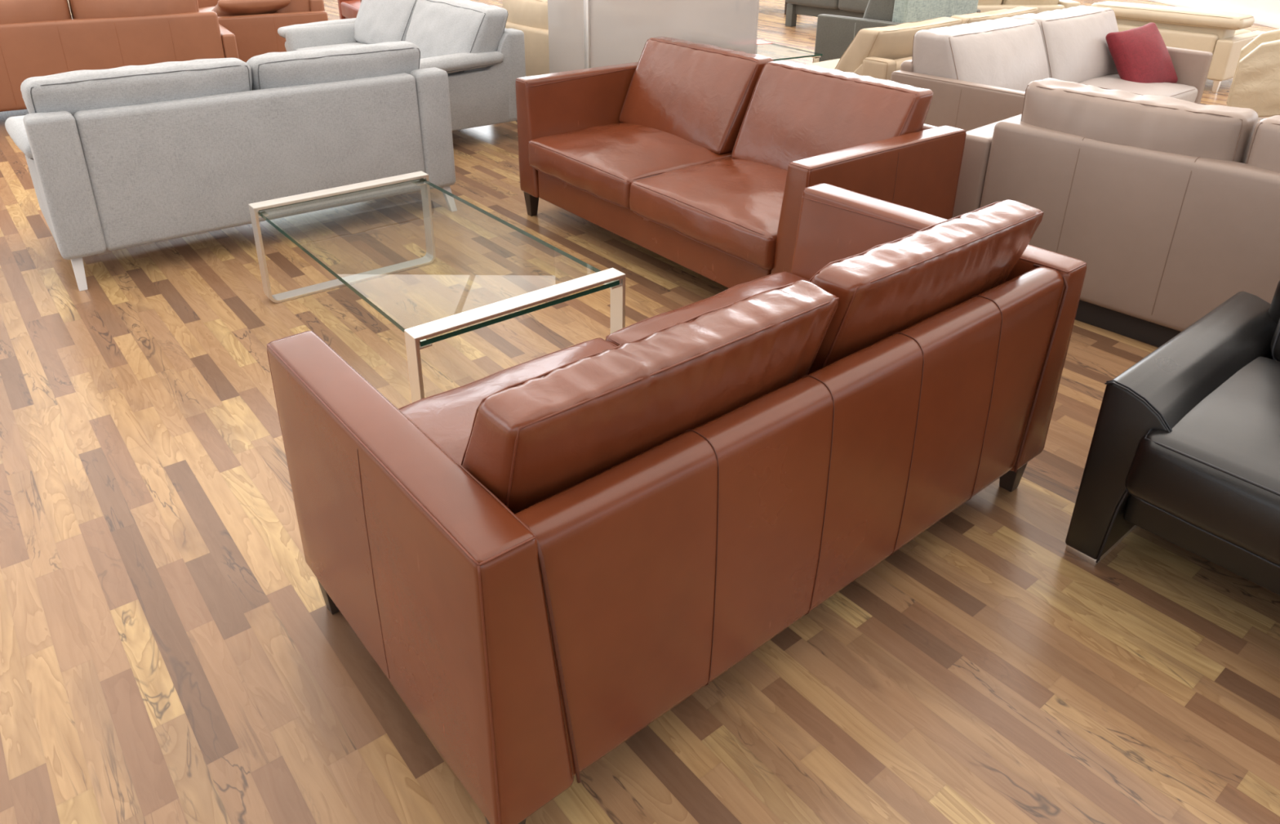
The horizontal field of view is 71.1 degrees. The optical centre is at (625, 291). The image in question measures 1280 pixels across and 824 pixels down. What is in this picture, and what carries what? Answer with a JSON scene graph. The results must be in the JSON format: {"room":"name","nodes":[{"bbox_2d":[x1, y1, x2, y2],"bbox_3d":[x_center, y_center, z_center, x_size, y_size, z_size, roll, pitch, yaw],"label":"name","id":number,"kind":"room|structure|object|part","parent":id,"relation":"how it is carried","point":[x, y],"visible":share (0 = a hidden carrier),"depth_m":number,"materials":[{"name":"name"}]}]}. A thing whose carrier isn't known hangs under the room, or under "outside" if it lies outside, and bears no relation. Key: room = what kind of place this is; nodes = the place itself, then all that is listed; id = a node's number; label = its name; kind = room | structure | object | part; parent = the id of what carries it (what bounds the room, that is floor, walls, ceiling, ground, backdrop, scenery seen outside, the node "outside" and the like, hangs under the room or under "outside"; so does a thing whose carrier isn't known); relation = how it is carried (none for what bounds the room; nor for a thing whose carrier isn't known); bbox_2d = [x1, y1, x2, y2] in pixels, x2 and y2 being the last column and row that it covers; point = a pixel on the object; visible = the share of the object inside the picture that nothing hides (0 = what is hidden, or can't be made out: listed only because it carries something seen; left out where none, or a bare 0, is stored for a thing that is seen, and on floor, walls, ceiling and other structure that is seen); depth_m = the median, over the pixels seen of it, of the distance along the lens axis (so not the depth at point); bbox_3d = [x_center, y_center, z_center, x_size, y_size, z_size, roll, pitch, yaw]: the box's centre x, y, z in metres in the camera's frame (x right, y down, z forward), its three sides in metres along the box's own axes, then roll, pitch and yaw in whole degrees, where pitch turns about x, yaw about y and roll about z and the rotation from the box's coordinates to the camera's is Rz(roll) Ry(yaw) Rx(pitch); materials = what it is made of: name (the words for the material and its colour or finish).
{"room":"store","nodes":[
{"label":"store","id":0,"kind":"room"},
{"bbox_2d":[0,0,1279,823],"bbox_3d":[1.007,-1.010,6.126,24.000,0.001,22.000,0,24,0],"label":"floor","id":1,"kind":"structure","parent":0,"point":[172,651],"depth_m":2.16,"materials":[{"name":"brown wood"}]},
{"bbox_2d":[0,0,239,111],"bbox_3d":[-4.309,-1.851,6.830,2.388,0.886,0.902,-14,28,-29],"label":"leather sofa","id":2,"kind":"object","parent":1,"relation":"on","point":[38,37],"visible":0.73,"depth_m":6.55,"materials":[{"name":"brown leather"}]},
{"bbox_2d":[0,0,71,24],"bbox_3d":[-4.563,-1.889,6.363,1.097,0.434,0.423,-14,28,-29],"label":"cushion","id":3,"kind":"object","parent":2,"relation":"on","point":[11,11],"depth_m":6.34,"materials":[{"name":"brown leather"}]},
{"bbox_2d":[68,0,199,18],"bbox_3d":[-3.728,-2.098,6.838,0.861,0.435,0.423,-14,28,-29],"label":"cushion","id":4,"kind":"object","parent":2,"relation":"on","point":[80,9],"depth_m":6.63,"materials":[{"name":"brown leather"}]},
{"bbox_3d":[-3.343,-1.976,7.436,0.104,0.431,0.872,-14,28,-29],"label":"arm","id":5,"kind":"part","parent":2,"relation":"part of","materials":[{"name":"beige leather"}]},
{"bbox_2d":[4,40,457,291],"bbox_3d":[-1.918,-0.783,4.515,1.942,0.879,0.976,-17,30,-33],"label":"fabric sofa","id":6,"kind":"object","parent":1,"relation":"on","point":[120,157],"visible":0.98,"depth_m":4.05,"materials":[{"name":"grey fabric"}]},
{"bbox_3d":[-2.634,-0.567,4.041,0.075,0.607,0.878,-17,30,-33],"label":"panel","id":7,"kind":"part","parent":6,"relation":"part of","materials":[{"name":"grey fabric"}]},
{"bbox_3d":[-2.362,-0.090,3.873,0.048,0.140,0.111,-17,30,-33],"label":"leg","id":8,"kind":"part","parent":6,"relation":"part of","materials":[{"name":"white metal"}]},
{"bbox_2d":[20,57,252,115],"bbox_3d":[-2.166,-0.809,4.044,0.905,0.446,0.415,-17,30,-33],"label":"cushion","id":9,"kind":"object","parent":6,"relation":"on","point":[76,92],"depth_m":3.81,"materials":[{"name":"grey fabric"}]},
{"bbox_3d":[-1.689,-0.649,4.239,1.525,0.606,0.151,-17,30,-33],"label":"panel","id":10,"kind":"part","parent":6,"relation":"part of","materials":[{"name":"grey fabric"}]},
{"bbox_2d":[246,40,420,90],"bbox_3d":[-1.467,-1.020,4.522,0.845,0.446,0.414,-17,30,-33],"label":"cushion","id":11,"kind":"object","parent":6,"relation":"on","point":[270,71],"depth_m":4.28,"materials":[{"name":"grey fabric"}]},
{"bbox_3d":[-0.960,-0.514,4.831,0.048,0.140,0.111,-17,30,-33],"label":"leg","id":12,"kind":"part","parent":6,"relation":"part of","materials":[{"name":"white metal"}]},
{"bbox_2d":[197,0,328,62],"bbox_3d":[-3.606,-2.723,8.721,0.969,0.924,2.007,-13,28,-27],"label":"leather sofa","id":13,"kind":"object","parent":1,"relation":"on","point":[257,34],"visible":0.34,"depth_m":7.94,"materials":[{"name":"brown leather"}]},
{"bbox_2d":[198,6,214,11],"bbox_3d":[-3.893,-2.767,9.072,0.807,0.257,0.877,-13,28,-27],"label":"seat cushion","id":14,"kind":"object","parent":13,"relation":"on","point":[201,8],"depth_m":8.99,"materials":[{"name":"beige leather"}]},
{"bbox_3d":[-4.075,-2.937,9.518,0.942,0.456,0.124,-13,28,-27],"label":"arm","id":15,"kind":"part","parent":13,"relation":"part of","materials":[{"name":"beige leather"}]},
{"bbox_2d":[211,0,290,16],"bbox_3d":[-3.353,-2.548,8.002,0.616,0.225,0.405,-16,29,-32],"label":"leather pillow","id":16,"kind":"object","parent":13,"relation":"on","point":[224,7],"visible":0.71,"depth_m":7.85,"materials":[{"name":"orange leather"}]},
{"bbox_2d":[274,0,310,13],"bbox_3d":[-3.196,-2.816,8.384,0.438,0.473,0.874,-13,28,-27],"label":"cushion","id":17,"kind":"object","parent":13,"relation":"on","point":[295,6],"depth_m":8.09,"materials":[{"name":"brown leather"}]},
{"bbox_3d":[-3.250,-2.731,8.942,0.147,0.560,1.756,-13,28,-27],"label":"panel","id":18,"kind":"part","parent":13,"relation":"part of","materials":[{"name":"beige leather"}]},
{"bbox_2d":[337,0,361,19],"bbox_3d":[-2.532,-3.159,9.662,0.919,0.955,1.108,-13,28,-27],"label":"leather armchair","id":19,"kind":"object","parent":1,"relation":"on","point":[348,9],"visible":0.06,"depth_m":9.60,"materials":[{"name":"brown leather"}]},
{"bbox_3d":[-2.781,-3.230,10.100,0.892,0.526,0.114,-13,28,-27],"label":"arm","id":20,"kind":"part","parent":19,"relation":"part of","materials":[{"name":"red leather"}]},
{"bbox_2d":[277,0,525,130],"bbox_3d":[-1.688,-1.715,6.574,1.028,0.880,2.216,-17,30,-33],"label":"fabric sofa","id":21,"kind":"object","parent":1,"relation":"on","point":[482,60],"visible":0.61,"depth_m":6.00,"materials":[{"name":"grey"}]},
{"bbox_3d":[-2.307,-2.028,7.156,0.790,0.205,0.142,-17,30,-33],"label":"arm","id":22,"kind":"part","parent":21,"relation":"part of","materials":[{"name":"grey fabric"}]},
{"bbox_2d":[295,42,364,50],"bbox_3d":[-2.045,-1.762,6.845,0.724,0.202,0.850,-17,30,-33],"label":"seat cushion","id":23,"kind":"object","parent":21,"relation":"on","point":[299,46],"depth_m":6.98,"materials":[{"name":"grey fabric"}]},
{"bbox_2d":[354,0,417,44],"bbox_3d":[-1.813,-2.126,6.957,0.413,0.446,0.985,-17,30,-33],"label":"cushion","id":24,"kind":"object","parent":21,"relation":"on","point":[376,21],"depth_m":6.77,"materials":[{"name":"grey fabric"}]},
{"bbox_2d":[404,0,507,72],"bbox_3d":[-1.210,-1.789,6.223,0.416,0.448,1.036,-17,30,-33],"label":"cushion","id":25,"kind":"object","parent":21,"relation":"on","point":[457,28],"depth_m":5.94,"materials":[{"name":"grey fabric"}]},
{"bbox_3d":[-1.087,-1.357,5.830,0.928,0.590,0.075,-17,30,-33],"label":"panel","id":26,"kind":"part","parent":21,"relation":"part of","materials":[{"name":"grey fabric"}]},
{"bbox_2d":[248,170,625,402],"bbox_3d":[-0.762,-0.014,3.383,0.765,0.425,1.490,-18,30,-35],"label":"coffee table","id":27,"kind":"object","parent":1,"relation":"on","point":[415,337],"visible":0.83,"depth_m":3.05,"materials":[{"name":"silver metal"}]},
{"bbox_3d":[-1.202,-0.246,3.889,0.765,0.425,0.071,-18,30,-35],"label":"steel frame","id":28,"kind":"part","parent":27,"relation":"part of","materials":[{"name":"white metal"}]},
{"bbox_3d":[-0.761,-0.182,3.307,0.725,0.016,1.474,-18,30,-35],"label":"glass","id":29,"kind":"part","parent":27,"relation":"part of","materials":[{"name":"teal"}]},
{"bbox_3d":[-0.323,0.218,2.877,0.765,0.425,0.071,-18,30,-35],"label":"steel frame","id":30,"kind":"part","parent":27,"relation":"part of","materials":[{"name":"white metal"}]},
{"bbox_2d":[502,0,549,76],"bbox_3d":[-0.156,-1.718,6.622,0.920,0.865,1.908,-19,30,-36],"label":"fabric sofa","id":31,"kind":"object","parent":1,"relation":"on","point":[530,17],"visible":0.13,"depth_m":6.50,"materials":[{"name":"beige fabric"}]},
{"bbox_2d":[502,0,548,29],"bbox_3d":[-0.581,-1.999,6.694,0.422,0.413,0.813,-19,30,-36],"label":"cushion","id":32,"kind":"object","parent":31,"relation":"on","point":[522,14],"depth_m":6.52,"materials":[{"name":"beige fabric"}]},
{"bbox_3d":[-0.457,-1.571,6.416,0.137,0.565,1.656,-19,30,-36],"label":"panel","id":33,"kind":"part","parent":31,"relation":"part of","materials":[{"name":"beige fabric"}]},
{"bbox_2d":[547,0,759,73],"bbox_3d":[0.073,-1.732,5.039,0.040,2.200,1.900,-17,30,-34],"label":"divider","id":34,"kind":"object","parent":1,"relation":"on","point":[583,34],"visible":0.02,"depth_m":5.17,"materials":[{"name":"white paint"}]},
{"bbox_3d":[-0.367,-1.964,5.571,0.010,2.120,0.443,-17,30,-34],"label":"glass pane","id":35,"kind":"part","parent":34,"relation":"part of","materials":[{"name":"glass"}]},
{"bbox_3d":[-0.226,-1.896,5.397,0.040,2.200,0.048,-17,30,-34],"label":"post","id":36,"kind":"part","parent":34,"relation":"part of","materials":[{"name":"silver metal"}]},
{"bbox_2d":[266,182,1086,823],"bbox_3d":[0.208,0.264,2.228,1.831,0.883,0.929,-18,30,-35],"label":"leather sofa","id":37,"kind":"object","parent":1,"relation":"on","point":[543,557],"visible":1,"depth_m":1.67,"materials":[{"name":"brown leather"}]},
{"bbox_3d":[-0.702,0.702,2.147,0.065,0.142,0.065,-18,30,-35],"label":"leg","id":38,"kind":"part","parent":37,"relation":"part of","materials":[{"name":"brown wood"}]},
{"bbox_3d":[-0.425,0.496,1.744,0.169,0.602,0.882,-18,30,-35],"label":"arm","id":39,"kind":"part","parent":37,"relation":"part of","materials":[{"name":"leather"}]},
{"bbox_3d":[-0.215,0.951,1.603,0.065,0.142,0.065,-18,30,-35],"label":"leg","id":40,"kind":"part","parent":37,"relation":"part of","materials":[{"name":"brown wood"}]},
{"bbox_2d":[399,337,616,464],"bbox_3d":[-0.130,0.410,2.077,0.803,0.245,0.807,-18,30,-35],"label":"seat cushion","id":41,"kind":"object","parent":37,"relation":"on","point":[447,417],"depth_m":2.18,"materials":[{"name":"leather"}]},
{"bbox_2d":[462,280,837,513],"bbox_3d":[0.036,0.240,1.751,0.789,0.433,0.330,-18,30,-35],"label":"cushion","id":42,"kind":"object","parent":37,"relation":"on","point":[532,445],"depth_m":1.52,"materials":[{"name":"leather"}]},
{"bbox_2d":[604,271,808,346],"bbox_3d":[0.475,0.211,2.530,0.786,0.244,0.806,-18,30,-35],"label":"seat cushion","id":43,"kind":"object","parent":37,"relation":"on","point":[638,330],"depth_m":2.66,"materials":[{"name":"leather"}]},
{"bbox_3d":[0.462,0.412,1.952,1.667,0.594,0.117,-18,30,-35],"label":"panel","id":44,"kind":"part","parent":37,"relation":"part of","materials":[{"name":"leather"}]},
{"bbox_2d":[807,199,1042,374],"bbox_3d":[0.659,0.031,2.212,0.777,0.440,0.331,-18,30,-35],"label":"cushion","id":45,"kind":"object","parent":37,"relation":"on","point":[886,292],"depth_m":1.99,"materials":[{"name":"leather"}]},
{"bbox_3d":[0.861,0.071,2.701,0.169,0.602,0.882,-18,30,-35],"label":"arm","id":46,"kind":"part","parent":37,"relation":"part of","materials":[{"name":"leather"}]},
{"bbox_3d":[1.126,0.509,2.601,0.065,0.142,0.065,-18,30,-35],"label":"leg","id":47,"kind":"part","parent":37,"relation":"part of","materials":[{"name":"brown wood"}]},
{"bbox_2d":[515,36,966,288],"bbox_3d":[0.392,-0.599,4.143,0.978,0.879,1.975,-17,30,-34],"label":"leather sofa","id":48,"kind":"object","parent":1,"relation":"on","point":[702,157],"visible":0.89,"depth_m":3.93,"materials":[{"name":"brown leather"}]},
{"bbox_3d":[-0.497,-0.476,4.751,0.065,0.142,0.065,-17,30,-34],"label":"leg","id":49,"kind":"part","parent":48,"relation":"part of","materials":[{"name":"brown wood"}]},
{"bbox_3d":[-0.141,-0.891,4.810,0.933,0.603,0.169,-17,30,-34],"label":"arm","id":50,"kind":"part","parent":48,"relation":"part of","materials":[{"name":"leather"}]},
{"bbox_2d":[528,122,732,208],"bbox_3d":[0.082,-0.662,4.450,0.856,0.246,0.860,-17,30,-34],"label":"seat cushion","id":51,"kind":"object","parent":48,"relation":"on","point":[597,165],"depth_m":4.25,"materials":[{"name":"leather"}]},
{"bbox_3d":[0.364,-0.390,4.216,0.804,0.173,1.640,-17,30,-34],"label":"rail","id":52,"kind":"part","parent":48,"relation":"part of","materials":[{"name":"leather"}]},
{"bbox_2d":[619,36,773,154],"bbox_3d":[0.325,-1.006,4.503,0.334,0.435,0.846,-17,30,-34],"label":"cushion","id":53,"kind":"object","parent":48,"relation":"on","point":[697,95],"depth_m":4.39,"materials":[{"name":"leather"}]},
{"bbox_2d":[629,157,787,270],"bbox_3d":[0.599,-0.379,3.833,0.857,0.242,0.876,-17,30,-34],"label":"seat cushion","id":54,"kind":"object","parent":48,"relation":"on","point":[725,211],"depth_m":3.64,"materials":[{"name":"leather"}]},
{"bbox_2d":[732,60,933,170],"bbox_3d":[0.855,-0.715,3.869,0.333,0.435,0.858,-17,30,-34],"label":"cushion","id":55,"kind":"object","parent":48,"relation":"on","point":[795,111],"depth_m":3.81,"materials":[{"name":"leather"}]},
{"bbox_3d":[0.950,-0.292,3.504,0.933,0.602,0.169,-17,30,-34],"label":"arm","id":56,"kind":"part","parent":48,"relation":"part of","materials":[{"name":"leather"}]},
{"bbox_3d":[0.733,-0.689,4.387,0.117,0.594,1.812,-17,30,-34],"label":"panel","id":57,"kind":"part","parent":48,"relation":"part of","materials":[{"name":"leather"}]},
{"bbox_2d":[784,1,789,14],"bbox_3d":[2.066,-4.467,12.663,0.960,0.920,0.874,11,27,23],"label":"armchair","id":58,"kind":"object","parent":1,"relation":"on","point":[786,3],"visible":0.11,"depth_m":12.35,"materials":[{"name":"fabric"}]},
{"bbox_2d":[755,43,822,62],"bbox_3d":[0.874,-1.739,7.249,1.100,0.400,0.840,-14,28,-28],"label":"side table","id":59,"kind":"object","parent":1,"relation":"on","point":[816,57],"visible":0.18,"depth_m":7.11,"materials":[{"name":"clear glass"}]},
{"bbox_2d":[756,39,771,44],"bbox_3d":[1.044,-2.118,7.600,0.340,0.002,0.220,-8,26,-18],"label":"paper card","id":60,"kind":"object","parent":59,"relation":"on","point":[759,41],"visible":0.36,"depth_m":7.62,"materials":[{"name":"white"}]},
{"bbox_3d":[1.516,-1.694,7.195,0.056,0.370,0.016,-14,28,-28],"label":"leg","id":61,"kind":"part","parent":59,"relation":"part of","materials":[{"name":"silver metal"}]},
{"bbox_2d":[785,0,869,26],"bbox_3d":[2.869,-3.619,10.886,0.940,0.850,1.640,-19,30,-36],"label":"fabric sofa","id":62,"kind":"object","parent":1,"relation":"on","point":[851,8],"visible":0.35,"depth_m":10.86,"materials":[{"name":"beige fabric"}]},
{"bbox_3d":[2.405,-3.601,11.542,0.900,0.270,0.100,-19,30,-36],"label":"panel","id":63,"kind":"part","parent":62,"relation":"part of","materials":[{"name":"grey fabric"}]},
{"bbox_2d":[785,0,839,8],"bbox_3d":[2.533,-3.677,11.142,0.750,0.220,0.815,-19,30,-36],"label":"seat cushion","id":64,"kind":"object","parent":62,"relation":"on","point":[793,4],"depth_m":10.94,"materials":[{"name":"grey fabric"}]},
{"bbox_2d":[838,0,869,13],"bbox_3d":[3.058,-3.412,10.564,0.750,0.220,0.815,-19,30,-36],"label":"cushion","id":65,"kind":"object","parent":62,"relation":"on","point":[844,6],"depth_m":10.49,"materials":[{"name":"grey fabric"}]},
{"bbox_2d":[813,0,980,62],"bbox_3d":[2.456,-2.383,8.014,1.447,0.887,0.818,-21,32,-39],"label":"fabric sofa","id":66,"kind":"object","parent":1,"relation":"on","point":[834,33],"visible":0.34,"depth_m":7.59,"materials":[{"name":"grey"}]},
{"bbox_3d":[1.966,-2.047,7.656,0.094,0.566,0.792,-21,32,-39],"label":"arm","id":67,"kind":"part","parent":66,"relation":"part of","materials":[{"name":"grey fabric"}]},
{"bbox_2d":[862,0,894,22],"bbox_3d":[2.332,-2.440,7.636,0.620,0.472,0.438,-21,32,-39],"label":"cushion","id":68,"kind":"object","parent":66,"relation":"on","point":[878,10],"depth_m":7.43,"materials":[{"name":"grey fabric"}]},
{"bbox_3d":[2.687,-2.253,7.806,1.256,0.820,0.147,-21,32,-39],"label":"panel","id":69,"kind":"part","parent":66,"relation":"part of","materials":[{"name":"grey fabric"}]},
{"bbox_2d":[805,6,1038,80],"bbox_3d":[2.117,-1.645,6.584,2.110,0.792,0.983,-19,31,-36],"label":"sofa","id":70,"kind":"object","parent":1,"relation":"on","point":[877,52],"visible":0.3,"depth_m":5.76,"materials":[{"name":"beige leather"}]},
{"bbox_2d":[805,58,839,69],"bbox_3d":[1.696,-1.518,6.385,0.938,0.183,0.802,-19,31,-36],"label":"seat cushion","id":71,"kind":"object","parent":70,"relation":"on","point":[832,64],"depth_m":6.45,"materials":[{"name":"beige fabric"}]},
{"bbox_3d":[1.308,-1.371,6.060,0.100,0.476,0.810,-19,31,-36],"label":"panel","id":72,"kind":"part","parent":70,"relation":"part of","materials":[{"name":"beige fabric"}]},
{"bbox_2d":[835,17,961,72],"bbox_3d":[1.846,-1.649,6.050,1.013,0.341,0.371,-19,31,-36],"label":"cushion","id":73,"kind":"object","parent":70,"relation":"on","point":[895,42],"depth_m":5.75,"materials":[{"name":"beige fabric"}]},
{"bbox_3d":[2.374,-1.484,6.319,2.100,0.480,0.156,-19,31,-36],"label":"panel","id":74,"kind":"part","parent":70,"relation":"part of","materials":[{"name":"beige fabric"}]},
{"bbox_2d":[950,6,1038,24],"bbox_3d":[2.649,-1.922,6.659,1.015,0.343,0.370,-19,31,-36],"label":"cushion","id":75,"kind":"object","parent":70,"relation":"on","point":[1017,11],"depth_m":6.50,"materials":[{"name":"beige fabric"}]},
{"bbox_2d":[977,0,1079,13],"bbox_3d":[3.800,-2.927,9.404,1.507,0.823,0.919,-1,24,-4],"label":"leather sofa","id":76,"kind":"object","parent":1,"relation":"on","point":[984,6],"visible":0.12,"depth_m":8.99,"materials":[{"name":"beige leather"}]},
{"bbox_2d":[977,0,1002,4],"bbox_3d":[3.519,-3.042,9.107,0.591,0.370,0.422,-1,24,-4],"label":"cushion","id":77,"kind":"object","parent":76,"relation":"on","point":[980,2],"depth_m":8.98,"materials":[{"name":"beige leather"}]},
{"bbox_3d":[3.825,-2.685,9.091,1.196,0.440,0.147,-1,24,-4],"label":"panel","id":78,"kind":"part","parent":76,"relation":"part of","materials":[{"name":"beige leather"}]},
{"bbox_2d":[1001,0,1058,4],"bbox_3d":[4.111,-3.055,9.143,0.592,0.372,0.423,-1,24,-4],"label":"cushion","id":79,"kind":"object","parent":76,"relation":"on","point":[1003,2],"depth_m":9.02,"materials":[{"name":"beige leather"}]},
{"bbox_3d":[4.473,-2.873,9.480,0.154,0.476,0.892,-1,24,-4],"label":"arm","id":80,"kind":"part","parent":76,"relation":"part of","materials":[{"name":"beige leather"}]},
{"bbox_2d":[890,5,1213,131],"bbox_3d":[2.651,-1.206,5.522,2.228,0.874,0.941,-19,31,-36],"label":"leather sofa","id":81,"kind":"object","parent":1,"relation":"on","point":[978,74],"visible":0.55,"depth_m":5.19,"materials":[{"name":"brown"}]},
{"bbox_3d":[2.384,-1.305,5.827,2.046,0.600,0.107,-19,31,-36],"label":"panel","id":82,"kind":"part","parent":81,"relation":"part of","materials":[{"name":"leather"}]},
{"bbox_3d":[1.832,-0.872,4.921,0.089,0.558,0.912,-19,31,-36],"label":"arm","id":83,"kind":"part","parent":81,"relation":"part of","materials":[{"name":"leather"}]},
{"bbox_2d":[911,17,1048,91],"bbox_3d":[2.116,-1.356,5.289,1.018,0.414,0.472,-19,31,-36],"label":"cushion","id":84,"kind":"object","parent":81,"relation":"on","point":[1006,52],"depth_m":5.06,"materials":[{"name":"leather"}]},
{"bbox_2d":[1010,5,1118,83],"bbox_3d":[2.896,-1.621,5.884,1.017,0.414,0.473,-19,31,-36],"label":"cushion","id":85,"kind":"object","parent":81,"relation":"on","point":[1077,50],"depth_m":5.67,"materials":[{"name":"leather"}]},
{"bbox_2d":[1078,73,1197,102],"bbox_3d":[3.079,-1.252,5.807,1.024,0.257,0.818,-19,31,-36],"label":"seat cushion","id":86,"kind":"object","parent":81,"relation":"on","point":[1185,88],"depth_m":5.68,"materials":[{"name":"leather"}]},
{"bbox_2d":[1105,22,1177,83],"bbox_3d":[3.359,-1.515,5.822,0.468,0.414,0.296,-12,27,-26],"label":"throw pillow","id":87,"kind":"object","parent":81,"relation":"on","point":[1141,55],"visible":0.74,"depth_m":5.73,"materials":[{"name":"fabric"}]},
{"bbox_3d":[3.471,-1.427,6.171,0.089,0.558,0.912,-19,31,-36],"label":"arm","id":88,"kind":"part","parent":81,"relation":"part of","materials":[{"name":"leather"}]},
{"bbox_2d":[952,78,1279,346],"bbox_3d":[2.426,-0.274,3.425,0.923,0.905,2.108,-20,31,-38],"label":"leather sofa","id":89,"kind":"object","parent":1,"relation":"on","point":[1171,206],"visible":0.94,"depth_m":3.32,"materials":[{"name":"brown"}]},
{"bbox_3d":[1.777,-0.512,4.116,0.892,0.566,0.154,-20,31,-38],"label":"arm","id":90,"kind":"part","parent":89,"relation":"part of","materials":[{"name":"leather"}]},
{"bbox_2d":[1021,78,1258,163],"bbox_3d":[1.945,-0.547,3.474,0.358,0.453,0.799,-20,31,-38],"label":"cushion","id":91,"kind":"object","parent":89,"relation":"on","point":[1063,122],"depth_m":3.31,"materials":[{"name":"leather"}]},
{"bbox_2d":[1244,115,1279,172],"bbox_3d":[2.508,-0.285,2.902,0.358,0.453,0.870,-20,31,-38],"label":"cushion","id":92,"kind":"object","parent":89,"relation":"on","point":[1262,138],"depth_m":3.02,"materials":[{"name":"leather"}]},
{"bbox_2d":[1065,280,1279,595],"bbox_3d":[1.793,0.329,2.089,0.980,0.900,0.983,-19,30,-36],"label":"leather armchair","id":93,"kind":"object","parent":1,"relation":"on","point":[1184,450],"visible":1,"depth_m":2.15,"materials":[{"name":"black leather"}]},
{"bbox_3d":[1.514,0.582,2.589,0.830,0.022,0.080,-19,30,-36],"label":"foot rail","id":94,"kind":"part","parent":93,"relation":"part of","materials":[{"name":"silver metal"}]},
{"bbox_2d":[1124,355,1279,565],"bbox_3d":[1.691,0.442,2.049,0.717,0.237,0.769,-19,30,-36],"label":"seat cushion","id":95,"kind":"object","parent":93,"relation":"on","point":[1206,455],"depth_m":2.05,"materials":[{"name":"black leather"}]},
{"bbox_3d":[2.120,0.291,2.370,0.120,0.500,0.780,-19,30,-36],"label":"panel","id":96,"kind":"part","parent":93,"relation":"part of","materials":[{"name":"black leather"}]},
{"bbox_3d":[2.051,0.124,2.230,0.312,0.323,0.678,-19,30,-36],"label":"backrest","id":97,"kind":"part","parent":93,"relation":"part of","materials":[{"name":"black leather"}]},
{"bbox_2d":[1090,0,1265,92],"bbox_3d":[5.057,-2.350,8.356,0.956,0.651,1.444,-18,30,-35],"label":"leather sofa","id":98,"kind":"object","parent":1,"relation":"on","point":[1222,34],"visible":0.59,"depth_m":7.78,"materials":[{"name":"beige leather"}]},
{"bbox_3d":[4.753,-2.225,8.168,0.167,0.375,1.136,-18,30,-35],"label":"panel","id":99,"kind":"part","parent":98,"relation":"part of","materials":[{"name":"beige leather"}]},
{"bbox_2d":[1115,17,1235,39],"bbox_3d":[4.899,-2.401,8.104,0.280,0.150,1.040,-18,30,-35],"label":"cushion","id":100,"kind":"object","parent":98,"relation":"on","point":[1222,34],"depth_m":7.85,"materials":[{"name":"beige leather"}]},
{"bbox_3d":[5.147,-1.798,7.795,0.050,0.110,0.050,-18,30,-35],"label":"leg","id":101,"kind":"part","parent":98,"relation":"part of","materials":[{"name":"silver metal"}]},
{"bbox_3d":[5.454,-2.102,7.951,0.912,0.346,0.134,-18,30,-35],"label":"arm","id":102,"kind":"part","parent":98,"relation":"part of","materials":[{"name":"beige leather"}]},
{"bbox_2d":[1234,29,1251,35],"bbox_3d":[5.300,-2.318,8.216,0.756,0.255,0.568,-18,30,-35],"label":"seat cushion","id":103,"kind":"object","parent":98,"relation":"on","point":[1239,32],"depth_m":8.07,"materials":[{"name":"beige leather"}]},
{"bbox_2d":[1226,29,1279,117],"bbox_3d":[4.880,-1.589,6.356,0.890,0.912,0.780,15,28,30],"label":"lounge chair","id":104,"kind":"object","parent":1,"relation":"on","point":[1255,83],"visible":0.91,"depth_m":6.27,"materials":[{"name":"beige leather"}]},
{"bbox_3d":[9.028,-7.738,11.288,1.250,7.900,6.600,0,24,0],"label":"wall pier","id":105,"kind":"object","parent":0,"visible":0},
{"bbox_2d":[1148,0,1279,29],"bbox_3d":[8.978,-4.084,12.915,1.300,0.100,6.650,0,24,0],"label":"pier","id":106,"kind":"object","parent":105,"relation":"attached to","point":[1259,20],"visible":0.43,"depth_m":12.64,"materials":[{"name":"white paint"}]}
]}

